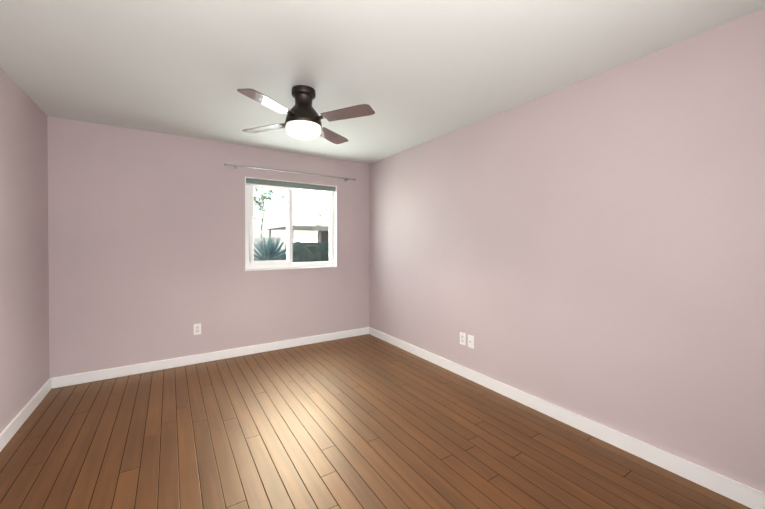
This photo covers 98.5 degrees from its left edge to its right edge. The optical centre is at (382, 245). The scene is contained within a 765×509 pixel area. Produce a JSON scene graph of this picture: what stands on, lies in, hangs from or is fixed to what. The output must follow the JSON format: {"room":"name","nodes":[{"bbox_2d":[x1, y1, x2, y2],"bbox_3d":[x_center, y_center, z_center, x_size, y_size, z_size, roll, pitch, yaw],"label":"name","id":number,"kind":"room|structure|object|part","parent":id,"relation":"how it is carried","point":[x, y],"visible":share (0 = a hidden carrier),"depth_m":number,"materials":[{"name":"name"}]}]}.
{"room":"empty bedroom","nodes":[
{"label":"empty bedroom","id":0,"kind":"room"},
{"bbox_2d":[0,67,48,432],"bbox_3d":[-1.804,0.080,0.975,0.150,2.440,4.900,0,1,-33],"label":"wall","id":1,"kind":"structure","parent":0,"point":[24,320],"depth_m":2.42,"materials":[{"name":"paint"}]},
{"bbox_2d":[0,377,55,451],"bbox_3d":[-1.732,1.251,1.031,0.019,0.098,4.610,0,1,-33],"label":"baseboard","id":2,"kind":"structure","parent":1,"relation":"attached to","point":[5,436],"depth_m":2.42,"materials":[{"name":"white paint"}]},
{"bbox_2d":[47,116,368,377],"bbox_3d":[-1.628,0.056,3.914,3.330,2.440,0.150,0,1,-33],"label":"wall","id":3,"kind":"structure","parent":0,"point":[146,245],"depth_m":3.45,"materials":[{"name":"paint"}]},
{"bbox_2d":[194,323,200,334],"bbox_3d":[-2.009,0.907,3.580,0.072,0.118,0.009,0,1,-33],"label":"electrical outlet","id":4,"kind":"object","parent":3,"relation":"attached to","point":[197,329],"visible":1,"depth_m":3.58,"materials":[{"name":"white plastic"}]},
{"bbox_2d":[56,327,367,387],"bbox_3d":[-1.585,1.228,3.857,3.270,0.098,0.019,0,1,-33],"label":"baseboard","id":5,"kind":"structure","parent":3,"relation":"attached to","point":[68,380],"depth_m":3.56,"materials":[{"name":"white paint"}]},
{"bbox_2d":[224,163,355,181],"bbox_3d":[-1.075,-0.901,4.129,1.660,0.044,0.074,0,1,-33],"label":"curtain rod","id":6,"kind":"object","parent":3,"relation":"attached to","point":[236,167],"visible":1,"depth_m":4.02,"materials":[{"name":"silver metal"}]},
{"bbox_2d":[246,185,333,268],"bbox_3d":[-1.159,-0.259,4.236,1.153,1.074,0.083,0,1,-33],"label":"window","id":7,"kind":"structure","parent":3,"relation":"in","point":[251,263],"depth_m":4.18,"materials":[{"name":"white plastic"}]},
{"bbox_2d":[246,178,335,192],"bbox_3d":[-1.127,-0.758,4.183,1.142,0.072,0.046,0,1,-33],"label":"window blind","id":8,"kind":"object","parent":7,"relation":"attached to","point":[269,183],"visible":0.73,"depth_m":4.13,"materials":[{"name":"grey fabric"}]},
{"bbox_2d":[245,177,336,270],"bbox_3d":[-1.146,-0.256,4.215,1.170,1.100,0.162,0,1,-33],"label":"window frame","id":9,"kind":"structure","parent":3,"relation":"attached to","point":[335,229],"depth_m":4.29,"materials":[{"name":"white paint"}]},
{"bbox_2d":[0,334,751,508],"bbox_3d":[-0.341,1.342,1.928,3.630,0.100,4.900,0,1,-33],"label":"floor","id":10,"kind":"structure","parent":0,"point":[367,421],"depth_m":2.12,"materials":[{"name":"brown wood"}]},
{"bbox_2d":[0,0,764,163],"bbox_3d":[-0.341,-1.208,1.907,3.630,0.120,4.900,0,1,-33],"label":"ceiling","id":11,"kind":"structure","parent":0,"point":[412,73],"depth_m":2.00,"materials":[{"name":"white paint"}]},
{"bbox_2d":[237,85,374,143],"bbox_3d":[-0.584,-0.976,2.443,0.868,0.351,0.868,0,0,-21],"label":"ceiling fan","id":12,"kind":"object","parent":11,"relation":"hanging from","point":[303,120],"visible":1,"depth_m":2.35,"materials":[{"name":"brown metal"}]},
{"bbox_3d":[-0.926,-0.921,2.597,0.380,0.006,0.142,0,8,24],"label":"blade","id":13,"kind":"part","parent":12,"relation":"part of","materials":[{"name":"brown wood"}]},
{"bbox_3d":[-0.738,-0.917,2.101,0.142,0.006,0.380,9,4,24],"label":"blade","id":14,"kind":"part","parent":12,"relation":"part of","materials":[{"name":"brown wood"}]},
{"bbox_3d":[-0.430,-0.923,2.785,0.142,0.006,0.380,-9,-3,24],"label":"blade","id":15,"kind":"part","parent":12,"relation":"part of","materials":[{"name":"brown wood"}]},
{"bbox_3d":[-0.242,-0.919,2.290,0.380,0.006,0.142,0,-7,24],"label":"blade","id":16,"kind":"part","parent":12,"relation":"part of","materials":[{"name":"brown wood"}]},
{"bbox_2d":[369,8,764,492],"bbox_3d":[1.121,0.065,2.861,0.150,2.440,4.900,0,1,-33],"label":"wall","id":17,"kind":"structure","parent":0,"point":[592,248],"depth_m":2.14,"materials":[{"name":"paint"}]},
{"bbox_2d":[460,332,465,345],"bbox_3d":[0.786,0.914,3.240,0.009,0.118,0.072,0,1,-33],"label":"electrical outlet","id":18,"kind":"object","parent":17,"relation":"attached to","point":[462,338],"visible":1,"depth_m":3.23,"materials":[{"name":"white plastic"}]},
{"bbox_2d":[468,335,473,348],"bbox_3d":[0.840,0.916,3.150,0.017,0.118,0.072,0,1,-33],"label":"electrical outlet","id":19,"kind":"object","parent":17,"relation":"attached to","point":[470,341],"visible":1,"depth_m":3.14,"materials":[{"name":"white plastic"}]},
{"bbox_2d":[368,327,764,508],"bbox_3d":[1.050,1.236,2.824,0.019,0.098,4.610,0,1,-33],"label":"baseboard","id":20,"kind":"structure","parent":17,"relation":"attached to","point":[745,495],"depth_m":2.14,"materials":[{"name":"white paint"}]},
{"label":"outside","id":21,"kind":"structure","parent":0,"visible":0},
{"bbox_3d":[-14.440,1.276,34.571,75.000,0.200,65.250,0,1,-33],"label":"ground","id":22,"kind":"structure","parent":21,"visible":0},
{"bbox_2d":[254,237,283,260],"bbox_3d":[-6.732,0.596,6.410,9.550,1.620,0.230,0,1,-33],"label":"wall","id":23,"kind":"structure","parent":22,"relation":"on","point":[267,238],"depth_m":8.61,"materials":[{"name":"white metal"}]},
{"bbox_2d":[253,188,295,236],"bbox_3d":[-3.743,-0.475,10.672,1.455,3.696,3.092,0,1,-33],"label":"tree","id":24,"kind":"object","parent":22,"relation":"on","point":[269,198],"depth_m":10.88,"materials":[{"name":"green plant"}]},
{"bbox_2d":[254,235,300,261],"bbox_3d":[-1.810,0.600,5.274,1.243,1.631,1.210,0,1,-33],"label":"agave","id":25,"kind":"object","parent":22,"relation":"on","point":[268,253],"depth_m":5.18,"materials":[{"name":"green plant"}]},
{"bbox_2d":[259,217,328,242],"bbox_3d":[0.935,0.079,18.922,14.160,2.450,5.460,0,1,-33],"label":"carport","id":26,"kind":"object","parent":22,"relation":"on","point":[320,230],"depth_m":16.06,"materials":[{"name":"white metal"}]},
{"bbox_2d":[282,239,317,248],"bbox_3d":[-12.151,0.255,31.011,75.000,1.900,0.300,0,1,-33],"label":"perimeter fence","id":27,"kind":"object","parent":22,"relation":"on","point":[308,240],"depth_m":33.55,"materials":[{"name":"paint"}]},
{"bbox_2d":[285,243,318,247],"bbox_3d":[-3.550,0.584,15.916,1.840,1.472,4.200,0,1,-33],"label":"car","id":28,"kind":"object","parent":22,"relation":"on","point":[307,245],"depth_m":14.83,"materials":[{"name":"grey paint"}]},
{"bbox_2d":[281,241,328,261],"bbox_3d":[-0.329,0.679,9.802,5.553,1.688,1.120,0,1,-33],"label":"hedge","id":29,"kind":"object","parent":22,"relation":"on","point":[316,256],"depth_m":8.51,"materials":[{"name":"green plant"}]},
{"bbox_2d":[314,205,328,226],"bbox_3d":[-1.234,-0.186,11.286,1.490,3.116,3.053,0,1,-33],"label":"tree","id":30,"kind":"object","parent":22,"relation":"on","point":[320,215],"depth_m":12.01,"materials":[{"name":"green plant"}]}
]}

